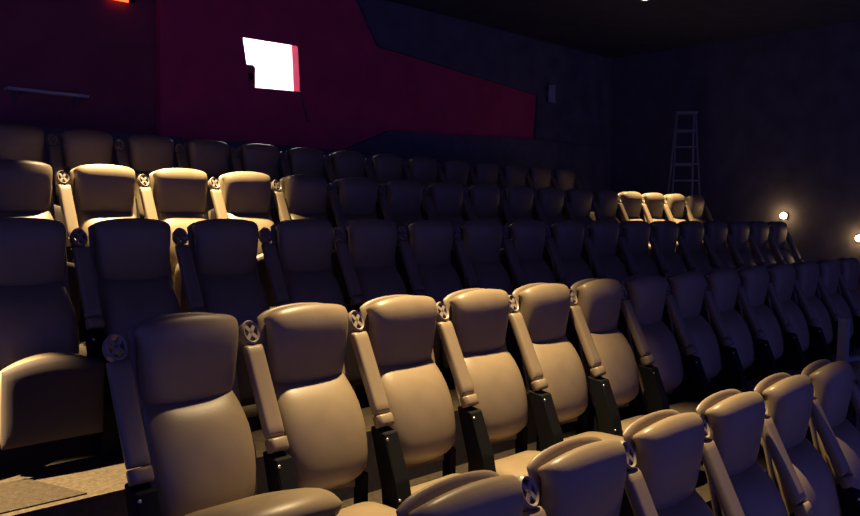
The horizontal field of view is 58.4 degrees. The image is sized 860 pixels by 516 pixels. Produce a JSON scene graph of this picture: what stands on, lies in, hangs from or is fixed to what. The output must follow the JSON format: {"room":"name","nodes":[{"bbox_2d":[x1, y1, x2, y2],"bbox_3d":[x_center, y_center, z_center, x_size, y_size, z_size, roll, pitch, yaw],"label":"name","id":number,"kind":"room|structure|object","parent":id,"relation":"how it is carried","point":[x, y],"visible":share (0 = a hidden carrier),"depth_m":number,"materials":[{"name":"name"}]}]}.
{"room":"auditorium","nodes":[
{"label":"auditorium","id":0,"kind":"room"},
{"bbox_2d":[0,0,155,134],"bbox_3d":[-5.782,-1.574,6.742,6.900,3.892,0.150,-2,5,-43],"label":"wall","id":1,"kind":"structure","parent":0,"point":[102,50],"depth_m":8.44,"materials":[{"name":"red fabric"}]},
{"bbox_2d":[3,86,88,109],"bbox_3d":[-4.051,-1.686,8.153,0.800,0.152,0.160,-2,5,-43],"label":"wall ledge","id":2,"kind":"object","parent":1,"relation":"attached to","point":[15,90],"visible":1,"depth_m":8.09,"materials":[{"name":"paint"}]},
{"bbox_2d":[117,0,134,2],"bbox_3d":[-3.511,-3.008,8.629,0.400,0.252,0.068,-2,5,-43],"label":"exit light","id":3,"kind":"object","parent":1,"relation":"attached to","point":[127,1],"visible":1,"depth_m":8.69,"materials":[{"name":"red plastic"}]},
{"bbox_2d":[155,0,535,149],"bbox_3d":[0.128,-1.814,12.130,9.100,3.892,0.150,-2,5,-43],"label":"wall","id":4,"kind":"structure","parent":0,"point":[355,90],"depth_m":10.33,"materials":[{"name":"red fabric"}]},
{"bbox_2d":[243,38,293,90],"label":"window","id":5,"kind":"structure","parent":4,"relation":"in","point":[272,62],"depth_m":12.64,"materials":[{"name":"glass"}]},
{"bbox_2d":[247,64,254,87],"bbox_3d":[-2.737,-1.637,10.114,0.595,1.755,0.775,-2,5,-43],"label":"projector","id":6,"kind":"object","parent":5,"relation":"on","point":[251,69],"visible":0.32,"depth_m":9.96,"materials":[{"name":"black plastic"}]},
{"bbox_2d":[301,90,308,121],"bbox_3d":[-1.669,-2.029,10.295,0.132,0.414,0.026,-2,5,-43],"label":"cable","id":7,"kind":"object","parent":4,"relation":"hanging from","point":[301,90],"visible":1,"depth_m":10.27,"materials":[{"name":"grey rubber"}]},
{"bbox_2d":[0,123,610,211],"bbox_3d":[-2.314,-0.982,9.725,16.000,1.852,0.090,-2,5,-43],"label":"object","id":8,"kind":"structure","parent":4,"relation":"attached to","point":[591,164],"depth_m":12.42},
{"bbox_2d":[356,0,611,147],"bbox_3d":[1.226,-2.930,12.943,6.320,1.730,0.050,-2,5,-43],"label":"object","id":9,"kind":"structure","parent":4,"relation":"attached to","point":[581,115],"depth_m":13.16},
{"bbox_2d":[546,85,557,102],"bbox_3d":[2.161,-2.916,13.684,0.190,0.300,0.140,3,4,27],"label":"wall speaker","id":10,"kind":"object","parent":9,"relation":"attached to","point":[552,93],"visible":1,"depth_m":13.62,"materials":[{"name":"paint"}]},
{"bbox_2d":[555,86,557,101],"bbox_3d":[2.242,-2.912,13.643,0.009,0.270,0.116,3,4,27],"label":"grille","id":11,"kind":"object","parent":10,"relation":"attached to","point":[556,87],"depth_m":13.63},
{"bbox_2d":[0,281,858,515],"bbox_3d":[0.693,1.134,6.620,16.600,1.904,9.552,-2,5,-43],"label":"floor","id":12,"kind":"structure","parent":0,"point":[69,463],"depth_m":4.21,"materials":[{"name":"carpet"}]},
{"bbox_2d":[0,124,63,223],"bbox_3d":[-3.470,-0.511,6.507,0.602,1.267,0.619,-2,5,-43],"label":"seat","id":13,"kind":"object","parent":12,"relation":"on","point":[17,141],"visible":0.25,"depth_m":6.63,"materials":[{"name":"leather"}]},
{"bbox_2d":[0,159,79,320],"bbox_3d":[-2.767,-0.040,5.225,0.602,1.267,0.619,-2,5,-43],"label":"seat","id":14,"kind":"object","parent":12,"relation":"on","point":[26,191],"visible":0.38,"depth_m":5.35,"materials":[{"name":"leather"}]},
{"bbox_2d":[0,478,86,513],"bbox_3d":[-2.396,1.109,3.075,1.850,0.007,0.390,-2,5,-43],"label":"carpet runner","id":15,"kind":"object","parent":12,"relation":"on","point":[20,494],"visible":1,"depth_m":3.54,"materials":[{"name":"beige carpet"}]},
{"bbox_2d":[0,217,103,449],"bbox_3d":[-2.063,0.430,3.944,0.602,1.267,0.619,-2,5,-43],"label":"seat","id":16,"kind":"object","parent":12,"relation":"on","point":[49,391],"visible":1,"depth_m":3.92,"materials":[{"name":"leather"}]},
{"bbox_2d":[0,352,82,447],"bbox_3d":[-1.900,0.690,3.848,0.500,0.444,0.172,-2,5,-43],"label":"seat cushion","id":17,"kind":"object","parent":16,"relation":"on","point":[52,415],"depth_m":3.73,"materials":[{"name":"leather"}]},
{"bbox_2d":[46,130,112,261],"bbox_3d":[-3.033,-0.529,6.917,0.602,1.267,0.619,-2,5,-43],"label":"seat","id":18,"kind":"object","parent":12,"relation":"on","point":[76,148],"visible":0.38,"depth_m":6.96,"materials":[{"name":"leather"}]},
{"bbox_2d":[55,164,136,343],"bbox_3d":[-2.329,-0.059,5.636,0.602,1.267,0.619,-2,5,-43],"label":"seat","id":19,"kind":"object","parent":12,"relation":"on","point":[96,192],"visible":0.44,"depth_m":5.68,"materials":[{"name":"leather"}]},
{"bbox_2d":[69,218,180,460],"bbox_3d":[-1.625,0.411,4.354,0.602,1.267,0.619,-2,5,-43],"label":"seat","id":20,"kind":"object","parent":12,"relation":"on","point":[124,274],"visible":0.62,"depth_m":4.37,"materials":[{"name":"leather"}]},
{"bbox_2d":[114,135,173,217],"bbox_3d":[-2.596,-0.547,7.328,0.602,1.267,0.619,-2,5,-43],"label":"seat","id":21,"kind":"object","parent":12,"relation":"on","point":[144,154],"visible":0.3,"depth_m":7.38,"materials":[{"name":"leather"}]},
{"bbox_2d":[137,168,208,312],"bbox_3d":[-1.892,-0.077,6.046,0.602,1.267,0.619,-2,5,-43],"label":"seat","id":22,"kind":"object","parent":12,"relation":"on","point":[176,197],"visible":0.44,"depth_m":6.08,"materials":[{"name":"leather"}]},
{"bbox_2d":[174,264,180,307],"bbox_3d":[-1.730,0.183,5.950,0.500,0.444,0.172,-2,5,-43],"label":"seat cushion","id":23,"kind":"object","parent":22,"relation":"on","point":[177,281],"depth_m":5.77,"materials":[{"name":"leather"}]},
{"bbox_2d":[174,139,228,218],"bbox_3d":[-2.159,-0.566,7.739,0.602,1.267,0.619,-2,5,-43],"label":"seat","id":24,"kind":"object","parent":12,"relation":"on","point":[210,157],"visible":0.28,"depth_m":7.79,"materials":[{"name":"leather"}]},
{"bbox_2d":[172,218,269,406],"bbox_3d":[-1.188,0.393,4.765,0.602,1.267,0.619,-2,5,-43],"label":"seat","id":25,"kind":"object","parent":12,"relation":"on","point":[218,265],"visible":0.59,"depth_m":4.80,"materials":[{"name":"leather"}]},
{"bbox_2d":[102,312,342,515],"bbox_3d":[-0.800,0.889,2.980,0.602,1.267,0.922,-2,5,-43],"label":"seat","id":26,"kind":"object","parent":12,"relation":"on","point":[181,419],"visible":1,"depth_m":3.10,"materials":[{"name":"leather"}]},
{"bbox_2d":[185,488,342,515],"bbox_3d":[-0.673,0.991,2.914,0.500,0.304,0.640,-2,5,-43],"label":"seat cushion","id":27,"kind":"object","parent":26,"relation":"on","point":[198,501],"depth_m":2.80,"materials":[{"name":"leather"}]},
{"bbox_2d":[208,171,276,305],"bbox_3d":[-1.455,-0.096,6.457,0.602,1.267,0.619,-2,5,-43],"label":"seat","id":28,"kind":"object","parent":12,"relation":"on","point":[245,195],"visible":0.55,"depth_m":6.50,"materials":[{"name":"leather"}]},
{"bbox_2d":[229,144,280,222],"bbox_3d":[-1.722,-0.584,8.149,0.602,1.267,0.619,-2,5,-43],"label":"seat","id":29,"kind":"object","parent":12,"relation":"on","point":[260,158],"visible":0.34,"depth_m":8.20,"materials":[{"name":"leather"}]},
{"bbox_2d":[279,147,336,228],"bbox_3d":[-1.285,-0.603,8.560,0.602,1.267,0.619,-2,5,-43],"label":"seat","id":30,"kind":"object","parent":12,"relation":"on","point":[301,160],"visible":0.3,"depth_m":8.61,"materials":[{"name":"leather"}]},
{"bbox_2d":[271,175,350,299],"bbox_3d":[-1.018,-0.114,6.868,0.602,1.267,0.619,-2,5,-43],"label":"seat","id":31,"kind":"object","parent":12,"relation":"on","point":[300,196],"visible":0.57,"depth_m":6.91,"materials":[{"name":"leather"}]},
{"bbox_2d":[259,219,363,386],"bbox_3d":[-0.751,0.374,5.176,0.602,1.267,0.619,-2,5,-43],"label":"seat","id":32,"kind":"object","parent":12,"relation":"on","point":[298,263],"visible":0.52,"depth_m":5.21,"materials":[{"name":"leather"}]},
{"bbox_2d":[239,302,396,515],"bbox_3d":[-0.405,0.867,3.435,0.602,1.267,0.798,-2,5,-43],"label":"seat","id":33,"kind":"object","parent":12,"relation":"on","point":[309,409],"visible":0.96,"depth_m":3.52,"materials":[{"name":"leather"}]},
{"bbox_2d":[337,501,396,515],"bbox_3d":[-0.286,1.228,3.389,0.500,0.166,0.529,-2,5,-43],"label":"seat cushion","id":34,"kind":"object","parent":33,"relation":"on","point":[362,508],"depth_m":3.50,"materials":[{"name":"leather"}]},
{"bbox_2d":[324,151,384,219],"bbox_3d":[-0.848,-0.621,8.970,0.602,1.267,0.619,-2,5,-43],"label":"seat","id":35,"kind":"object","parent":12,"relation":"on","point":[340,164],"visible":0.24,"depth_m":9.01,"materials":[{"name":"leather"}]},
{"bbox_2d":[327,177,408,312],"bbox_3d":[-0.581,-0.133,7.278,0.602,1.267,0.619,-2,5,-43],"label":"seat","id":36,"kind":"object","parent":12,"relation":"on","point":[352,198],"visible":0.44,"depth_m":7.31,"materials":[{"name":"leather"}]},
{"bbox_2d":[333,219,440,403],"bbox_3d":[-0.314,0.356,5.586,0.602,1.267,0.619,-2,5,-43],"label":"seat","id":37,"kind":"object","parent":12,"relation":"on","point":[366,253],"visible":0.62,"depth_m":5.61,"materials":[{"name":"leather"}]},
{"bbox_2d":[365,154,428,219],"bbox_3d":[-0.411,-0.640,9.381,0.602,1.267,0.619,-2,5,-43],"label":"seat","id":38,"kind":"object","parent":12,"relation":"on","point":[382,168],"visible":0.4,"depth_m":9.42,"materials":[{"name":"leather"}]},
{"bbox_2d":[348,295,458,508],"bbox_3d":[0.032,0.849,3.846,0.602,1.267,0.798,-2,5,-43],"label":"seat","id":39,"kind":"object","parent":12,"relation":"on","point":[409,397],"visible":0.87,"depth_m":3.92,"materials":[{"name":"leather"}]},
{"bbox_2d":[410,473,458,494],"bbox_3d":[0.151,1.210,3.800,0.500,0.166,0.529,-2,5,-43],"label":"seat cushion","id":40,"kind":"object","parent":39,"relation":"on","point":[415,488],"depth_m":3.87,"materials":[{"name":"leather"}]},
{"bbox_2d":[377,180,455,294],"bbox_3d":[-0.144,-0.151,7.689,0.602,1.267,0.619,-2,5,-43],"label":"seat","id":41,"kind":"object","parent":12,"relation":"on","point":[400,201],"visible":0.43,"depth_m":7.73,"materials":[{"name":"leather"}]},
{"bbox_2d":[397,219,462,371],"bbox_3d":[0.123,0.338,5.997,0.602,1.267,0.619,-2,5,-43],"label":"seat","id":42,"kind":"object","parent":12,"relation":"on","point":[425,246],"visible":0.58,"depth_m":6.02,"materials":[{"name":"leather"}]},
{"bbox_2d":[441,342,449,367],"bbox_3d":[0.285,0.598,5.901,0.500,0.444,0.172,-2,5,-43],"label":"seat cushion","id":43,"kind":"object","parent":42,"relation":"on","point":[445,363],"depth_m":5.75,"materials":[{"name":"leather"}]},
{"bbox_2d":[402,157,463,218],"bbox_3d":[0.026,-0.658,9.792,0.602,1.267,0.619,-2,5,-43],"label":"seat","id":44,"kind":"object","parent":12,"relation":"on","point":[423,170],"visible":0.27,"depth_m":9.84,"materials":[{"name":"leather"}]},
{"bbox_2d":[422,182,465,289],"bbox_3d":[0.293,-0.170,8.100,0.602,1.267,0.619,-2,5,-43],"label":"seat","id":45,"kind":"object","parent":12,"relation":"on","point":[442,200],"visible":0.43,"depth_m":8.14,"materials":[{"name":"leather"}]},
{"bbox_2d":[455,256,461,280],"bbox_3d":[0.456,0.091,8.003,0.500,0.444,0.172,-2,5,-43],"label":"seat cushion","id":46,"kind":"object","parent":45,"relation":"on","point":[458,269],"depth_m":7.83,"materials":[{"name":"leather"}]},
{"bbox_2d":[437,159,468,220],"bbox_3d":[0.464,-0.677,10.202,0.602,1.267,0.619,-2,5,-43],"label":"seat","id":47,"kind":"object","parent":12,"relation":"on","point":[456,171],"visible":0.37,"depth_m":10.24,"materials":[{"name":"leather"}]},
{"bbox_2d":[396,470,523,515],"bbox_3d":[0.295,1.337,2.151,0.602,1.267,0.798,-2,5,-43],"label":"seat","id":48,"kind":"object","parent":12,"relation":"on","point":[480,492],"visible":1,"depth_m":2.34,"materials":[{"name":"leather"}]},
{"bbox_2d":[453,220,520,356],"bbox_3d":[0.560,0.319,6.407,0.602,1.267,0.619,-2,5,-43],"label":"seat","id":49,"kind":"object","parent":12,"relation":"on","point":[477,243],"visible":0.57,"depth_m":6.43,"materials":[{"name":"leather"}]},
{"bbox_2d":[469,162,505,225],"bbox_3d":[0.901,-0.695,10.613,0.602,1.267,0.619,-2,5,-43],"label":"seat","id":50,"kind":"object","parent":12,"relation":"on","point":[481,172],"visible":0.32,"depth_m":10.65,"materials":[{"name":"leather"}]},
{"bbox_2d":[436,288,539,476],"bbox_3d":[0.469,0.830,4.256,0.602,1.267,0.798,-2,5,-43],"label":"seat","id":51,"kind":"object","parent":12,"relation":"on","point":[472,323],"visible":0.75,"depth_m":4.33,"materials":[{"name":"leather"}]},
{"bbox_2d":[495,451,539,476],"bbox_3d":[0.588,1.192,4.211,0.500,0.166,0.529,-2,5,-43],"label":"seat cushion","id":52,"kind":"object","parent":51,"relation":"on","point":[516,464],"depth_m":4.18,"materials":[{"name":"leather"}]},
{"bbox_2d":[463,184,513,285],"bbox_3d":[0.730,-0.188,8.510,0.602,1.267,0.619,-2,5,-43],"label":"seat","id":53,"kind":"object","parent":12,"relation":"on","point":[481,201],"visible":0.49,"depth_m":8.55,"materials":[{"name":"leather"}]},
{"bbox_2d":[499,247,503,263],"bbox_3d":[0.893,0.072,8.414,0.500,0.444,0.172,-2,5,-43],"label":"seat cushion","id":54,"kind":"object","parent":53,"relation":"on","point":[501,255],"depth_m":8.21,"materials":[{"name":"leather"}]},
{"bbox_2d":[498,164,538,220],"bbox_3d":[1.338,-0.714,11.023,0.602,1.267,0.619,-2,5,-43],"label":"seat","id":55,"kind":"object","parent":12,"relation":"on","point":[511,174],"visible":0.28,"depth_m":11.06,"materials":[{"name":"leather"}]},
{"bbox_2d":[499,186,554,289],"bbox_3d":[1.167,-0.206,8.921,0.602,1.267,0.619,-2,5,-43],"label":"seat","id":56,"kind":"object","parent":12,"relation":"on","point":[516,202],"visible":0.34,"depth_m":8.95,"materials":[{"name":"leather"}]},
{"bbox_2d":[502,220,578,367],"bbox_3d":[0.997,0.301,6.818,0.602,1.267,0.619,-2,5,-43],"label":"seat","id":57,"kind":"object","parent":12,"relation":"on","point":[523,241],"visible":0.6,"depth_m":6.84,"materials":[{"name":"leather"}]},
{"bbox_2d":[525,166,567,219],"bbox_3d":[1.775,-0.732,11.434,0.602,1.267,0.619,-2,5,-43],"label":"seat","id":58,"kind":"object","parent":12,"relation":"on","point":[537,177],"visible":0.28,"depth_m":11.47,"materials":[{"name":"leather"}]},
{"bbox_2d":[533,187,590,282],"bbox_3d":[1.605,-0.225,9.331,0.602,1.267,0.619,-2,5,-43],"label":"seat","id":59,"kind":"object","parent":12,"relation":"on","point":[548,202],"visible":0.4,"depth_m":9.36,"materials":[{"name":"leather"}]},
{"bbox_2d":[508,283,623,451],"bbox_3d":[0.906,0.812,4.667,0.602,1.267,0.798,-2,5,-43],"label":"seat","id":60,"kind":"object","parent":12,"relation":"on","point":[555,377],"visible":0.73,"depth_m":4.74,"materials":[{"name":"leather"}]},
{"bbox_2d":[564,431,623,440],"bbox_3d":[1.025,1.173,4.621,0.500,0.166,0.529,-2,5,-43],"label":"seat cushion","id":61,"kind":"object","parent":60,"relation":"on","point":[603,436],"depth_m":4.73,"materials":[{"name":"leather"}]},
{"bbox_2d":[517,436,626,515],"bbox_3d":[0.732,1.319,2.561,0.602,1.267,0.798,-2,5,-43],"label":"seat","id":62,"kind":"object","parent":12,"relation":"on","point":[582,475],"visible":0.95,"depth_m":2.69,"materials":[{"name":"leather"}]},
{"bbox_2d":[551,168,595,220],"bbox_3d":[2.244,-0.752,11.875,0.690,1.267,0.619,-2,5,-43],"label":"seat","id":63,"kind":"object","parent":12,"relation":"on","point":[564,179],"visible":0.34,"depth_m":11.90,"materials":[{"name":"leather"}]},
{"bbox_2d":[545,220,623,361],"bbox_3d":[1.434,0.282,7.229,0.602,1.267,0.619,-2,5,-43],"label":"seat","id":64,"kind":"object","parent":12,"relation":"on","point":[563,238],"visible":0.49,"depth_m":7.24,"materials":[{"name":"leather"}]},
{"bbox_2d":[563,189,622,261],"bbox_3d":[2.042,-0.243,9.742,0.602,1.267,0.619,-2,5,-43],"label":"seat","id":65,"kind":"object","parent":12,"relation":"on","point":[577,203],"visible":0.41,"depth_m":9.78,"materials":[{"name":"leather"}]},
{"bbox_2d":[583,220,627,335],"bbox_3d":[1.871,0.264,7.639,0.602,1.267,0.619,-2,5,-43],"label":"seat","id":66,"kind":"object","parent":12,"relation":"on","point":[600,240],"visible":0.48,"depth_m":7.66,"materials":[{"name":"leather"}]},
{"bbox_2d":[623,318,627,335],"bbox_3d":[2.034,0.524,7.543,0.500,0.444,0.172,-2,5,-43],"label":"seat cushion","id":67,"kind":"object","parent":66,"relation":"on","point":[625,332],"depth_m":7.38,"materials":[{"name":"leather"}]},
{"bbox_2d":[569,278,644,436],"bbox_3d":[1.343,0.793,5.078,0.602,1.267,0.798,-2,5,-43],"label":"seat","id":68,"kind":"object","parent":12,"relation":"on","point":[608,359],"visible":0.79,"depth_m":5.14,"materials":[{"name":"leather"}]},
{"bbox_2d":[621,415,644,431],"bbox_3d":[1.462,1.155,5.032,0.500,0.166,0.529,-2,5,-43],"label":"seat cushion","id":69,"kind":"object","parent":68,"relation":"on","point":[625,423],"depth_m":5.09,"materials":[{"name":"leather"}]},
{"bbox_2d":[591,190,648,264],"bbox_3d":[2.479,-0.262,10.152,0.602,1.267,0.619,-2,5,-43],"label":"seat","id":70,"kind":"object","parent":12,"relation":"on","point":[604,202],"visible":0.36,"depth_m":10.20,"materials":[{"name":"leather"}]},
{"bbox_2d":[617,191,653,260],"bbox_3d":[2.916,-0.280,10.563,0.602,1.267,0.619,-2,5,-43],"label":"seat","id":71,"kind":"object","parent":12,"relation":"on","point":[629,205],"visible":0.37,"depth_m":10.60,"materials":[{"name":"leather"}]},
{"bbox_2d":[648,243,651,256],"bbox_3d":[3.078,-0.020,10.467,0.500,0.444,0.172,-2,5,-43],"label":"seat cushion","id":72,"kind":"object","parent":71,"relation":"on","point":[650,252],"depth_m":10.27,"materials":[{"name":"leather"}]},
{"bbox_2d":[618,220,670,328],"bbox_3d":[2.308,0.245,8.050,0.602,1.267,0.619,-2,5,-43],"label":"seat","id":73,"kind":"object","parent":12,"relation":"on","point":[633,238],"visible":0.46,"depth_m":8.07,"materials":[{"name":"leather"}]},
{"bbox_2d":[620,274,699,414],"bbox_3d":[1.780,0.775,5.488,0.602,1.267,0.798,-2,5,-43],"label":"seat","id":74,"kind":"object","parent":12,"relation":"on","point":[655,349],"visible":0.75,"depth_m":5.55,"materials":[{"name":"leather"}]},
{"bbox_2d":[669,401,699,413],"bbox_3d":[1.899,1.136,5.442,0.500,0.166,0.529,-2,5,-43],"label":"seat cushion","id":75,"kind":"object","parent":74,"relation":"on","point":[685,406],"depth_m":5.48,"materials":[{"name":"leather"}]},
{"bbox_2d":[641,193,680,257],"bbox_3d":[3.353,-0.299,10.974,0.602,1.267,0.619,-2,5,-43],"label":"seat","id":76,"kind":"object","parent":12,"relation":"on","point":[652,206],"visible":0.39,"depth_m":11.00,"materials":[{"name":"leather"}]},
{"bbox_2d":[620,409,714,515],"bbox_3d":[1.169,1.300,2.972,0.602,1.267,0.798,-2,5,-43],"label":"seat","id":77,"kind":"object","parent":12,"relation":"on","point":[664,448],"visible":0.94,"depth_m":3.09,"materials":[{"name":"leather"}]},
{"bbox_2d":[649,221,707,331],"bbox_3d":[2.746,0.227,8.460,0.602,1.267,0.619,-2,5,-43],"label":"seat","id":78,"kind":"object","parent":12,"relation":"on","point":[663,237],"visible":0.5,"depth_m":8.47,"materials":[{"name":"leather"}]},
{"bbox_2d":[664,111,700,220],"bbox_3d":[4.444,-1.369,13.519,0.568,2.365,0.980,1,4,9],"label":"stepladder","id":79,"kind":"object","parent":12,"relation":"on","point":[677,113],"visible":0.71,"depth_m":13.31,"materials":[{"name":"metal"}]},
{"bbox_2d":[663,194,705,254],"bbox_3d":[3.790,-0.317,11.384,0.602,1.267,0.619,-2,5,-43],"label":"seat","id":80,"kind":"object","parent":12,"relation":"on","point":[674,204],"visible":0.36,"depth_m":11.42,"materials":[{"name":"leather"}]},
{"bbox_2d":[664,271,743,402],"bbox_3d":[2.217,0.756,5.899,0.602,1.267,0.798,-2,5,-43],"label":"seat","id":81,"kind":"object","parent":12,"relation":"on","point":[697,343],"visible":0.68,"depth_m":5.96,"materials":[{"name":"leather"}]},
{"bbox_2d":[711,389,743,394],"bbox_3d":[2.336,1.118,5.853,0.500,0.166,0.529,-2,5,-43],"label":"seat cushion","id":82,"kind":"object","parent":81,"relation":"on","point":[713,390],"depth_m":6.02,"materials":[{"name":"leather"}]},
{"bbox_2d":[684,195,728,252],"bbox_3d":[4.260,-0.337,11.825,0.690,1.267,0.619,-2,5,-43],"label":"seat","id":83,"kind":"object","parent":12,"relation":"on","point":[694,207],"visible":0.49,"depth_m":11.86,"materials":[{"name":"leather"}]},
{"bbox_2d":[677,221,738,312],"bbox_3d":[3.183,0.208,8.871,0.602,1.267,0.619,-2,5,-43],"label":"seat","id":84,"kind":"object","parent":12,"relation":"on","point":[690,233],"visible":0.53,"depth_m":8.89,"materials":[{"name":"leather"}]},
{"bbox_2d":[702,221,740,314],"bbox_3d":[3.620,0.190,9.282,0.602,1.267,0.619,-2,5,-43],"label":"seat","id":85,"kind":"object","parent":12,"relation":"on","point":[715,232],"visible":0.41,"depth_m":9.30,"materials":[{"name":"leather"}]},
{"bbox_2d":[702,268,762,391],"bbox_3d":[2.655,0.738,6.309,0.602,1.267,0.798,-2,5,-43],"label":"seat","id":86,"kind":"object","parent":12,"relation":"on","point":[731,331],"visible":0.67,"depth_m":6.37,"materials":[{"name":"leather"}]},
{"bbox_2d":[747,379,762,390],"bbox_3d":[2.773,1.099,6.264,0.500,0.166,0.529,-2,5,-43],"label":"seat cushion","id":87,"kind":"object","parent":86,"relation":"on","point":[751,383],"depth_m":6.27,"materials":[{"name":"leather"}]},
{"bbox_2d":[696,389,787,515],"bbox_3d":[1.606,1.282,3.382,0.602,1.267,0.798,-2,5,-43],"label":"seat","id":88,"kind":"object","parent":12,"relation":"on","point":[733,420],"visible":0.84,"depth_m":3.48,"materials":[{"name":"leather"}]},
{"bbox_2d":[726,221,768,307],"bbox_3d":[4.057,0.172,9.692,0.602,1.267,0.619,-2,5,-43],"label":"seat","id":89,"kind":"object","parent":12,"relation":"on","point":[738,231],"visible":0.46,"depth_m":9.71,"materials":[{"name":"leather"}]},
{"bbox_2d":[735,265,801,378],"bbox_3d":[3.092,0.720,6.720,0.602,1.267,0.798,-2,5,-43],"label":"seat","id":90,"kind":"object","parent":12,"relation":"on","point":[765,331],"visible":0.66,"depth_m":6.78,"materials":[{"name":"leather"}]},
{"bbox_2d":[778,370,801,375],"bbox_3d":[3.211,1.081,6.674,0.500,0.166,0.529,-2,5,-43],"label":"seat cushion","id":91,"kind":"object","parent":90,"relation":"on","point":[791,372],"depth_m":6.74,"materials":[{"name":"leather"}]},
{"bbox_2d":[748,221,794,302],"bbox_3d":[4.494,0.153,10.103,0.602,1.267,0.619,-2,5,-43],"label":"seat","id":92,"kind":"object","parent":12,"relation":"on","point":[758,230],"visible":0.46,"depth_m":10.12,"materials":[{"name":"leather"}]},
{"bbox_2d":[767,221,817,297],"bbox_3d":[4.963,0.133,10.544,0.690,1.267,0.619,-2,5,-43],"label":"seat","id":93,"kind":"object","parent":12,"relation":"on","point":[777,236],"visible":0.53,"depth_m":10.55,"materials":[{"name":"leather"}]},
{"bbox_2d":[754,373,839,515],"bbox_3d":[2.043,1.264,3.793,0.602,1.267,0.798,-2,5,-43],"label":"seat","id":94,"kind":"object","parent":12,"relation":"on","point":[804,481],"visible":0.88,"depth_m":3.87,"materials":[{"name":"leather"}]},
{"bbox_2d":[765,263,858,383],"bbox_3d":[3.529,0.701,7.131,0.602,1.267,0.798,-2,5,-43],"label":"seat","id":95,"kind":"object","parent":12,"relation":"on","point":[791,320],"visible":0.69,"depth_m":7.17,"materials":[{"name":"leather"}]},
{"bbox_2d":[791,261,858,369],"bbox_3d":[3.966,0.683,7.541,0.602,1.267,0.798,-2,5,-43],"label":"seat","id":96,"kind":"object","parent":12,"relation":"on","point":[816,315],"visible":0.7,"depth_m":7.58,"materials":[{"name":"leather"}]},
{"bbox_2d":[831,354,858,369],"bbox_3d":[4.085,1.044,7.495,0.500,0.166,0.529,-2,5,-43],"label":"seat cushion","id":97,"kind":"object","parent":96,"relation":"on","point":[855,364],"depth_m":7.29,"materials":[{"name":"leather"}]},
{"bbox_2d":[801,359,859,515],"bbox_3d":[2.513,1.244,4.234,0.690,1.267,0.798,-2,5,-43],"label":"seat","id":98,"kind":"object","parent":12,"relation":"on","point":[834,437],"visible":0.87,"depth_m":4.27,"materials":[{"name":"leather"}]},
{"bbox_2d":[815,259,859,354],"bbox_3d":[4.403,0.664,7.952,0.602,1.267,0.798,-2,5,-43],"label":"seat","id":99,"kind":"object","parent":12,"relation":"on","point":[836,306],"visible":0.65,"depth_m":8.02,"materials":[{"name":"leather"}]},
{"bbox_2d":[853,347,859,354],"bbox_3d":[4.522,1.026,7.906,0.500,0.166,0.529,-2,5,-43],"label":"seat cushion","id":100,"kind":"object","parent":99,"relation":"on","point":[856,351],"depth_m":7.85,"materials":[{"name":"leather"}]},
{"bbox_2d":[836,257,859,347],"bbox_3d":[4.872,0.644,8.393,0.690,1.267,0.798,-2,5,-43],"label":"seat","id":101,"kind":"object","parent":12,"relation":"on","point":[850,267],"visible":0.57,"depth_m":8.42,"materials":[{"name":"leather"}]},
{"bbox_2d":[836,317,859,432],"bbox_3d":[3.023,1.107,5.548,0.550,1.395,0.160,-2,5,-43],"label":"handrail","id":102,"kind":"object","parent":12,"relation":"on","point":[843,338],"visible":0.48,"depth_m":5.37,"materials":[{"name":"grey metal"}]},
{"bbox_2d":[386,0,859,58],"bbox_3d":[1.340,-3.437,5.835,16.150,0.150,11.020,-2,5,-43],"label":"ceiling","id":103,"kind":"structure","parent":0,"point":[612,29],"depth_m":11.88,"materials":[{"name":"black paint"}]},
{"bbox_2d":[610,20,859,293],"bbox_3d":[7.333,-0.539,11.275,0.150,6.115,11.400,-2,5,-43],"label":"wall","id":104,"kind":"structure","parent":0,"point":[778,116],"depth_m":12.99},
{"bbox_2d":[780,213,787,218],"bbox_3d":[5.832,-0.696,12.697,0.082,0.100,0.110,-2,5,-43],"label":"step light","id":105,"kind":"object","parent":104,"relation":"attached to","point":[782,215],"visible":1,"depth_m":12.67,"materials":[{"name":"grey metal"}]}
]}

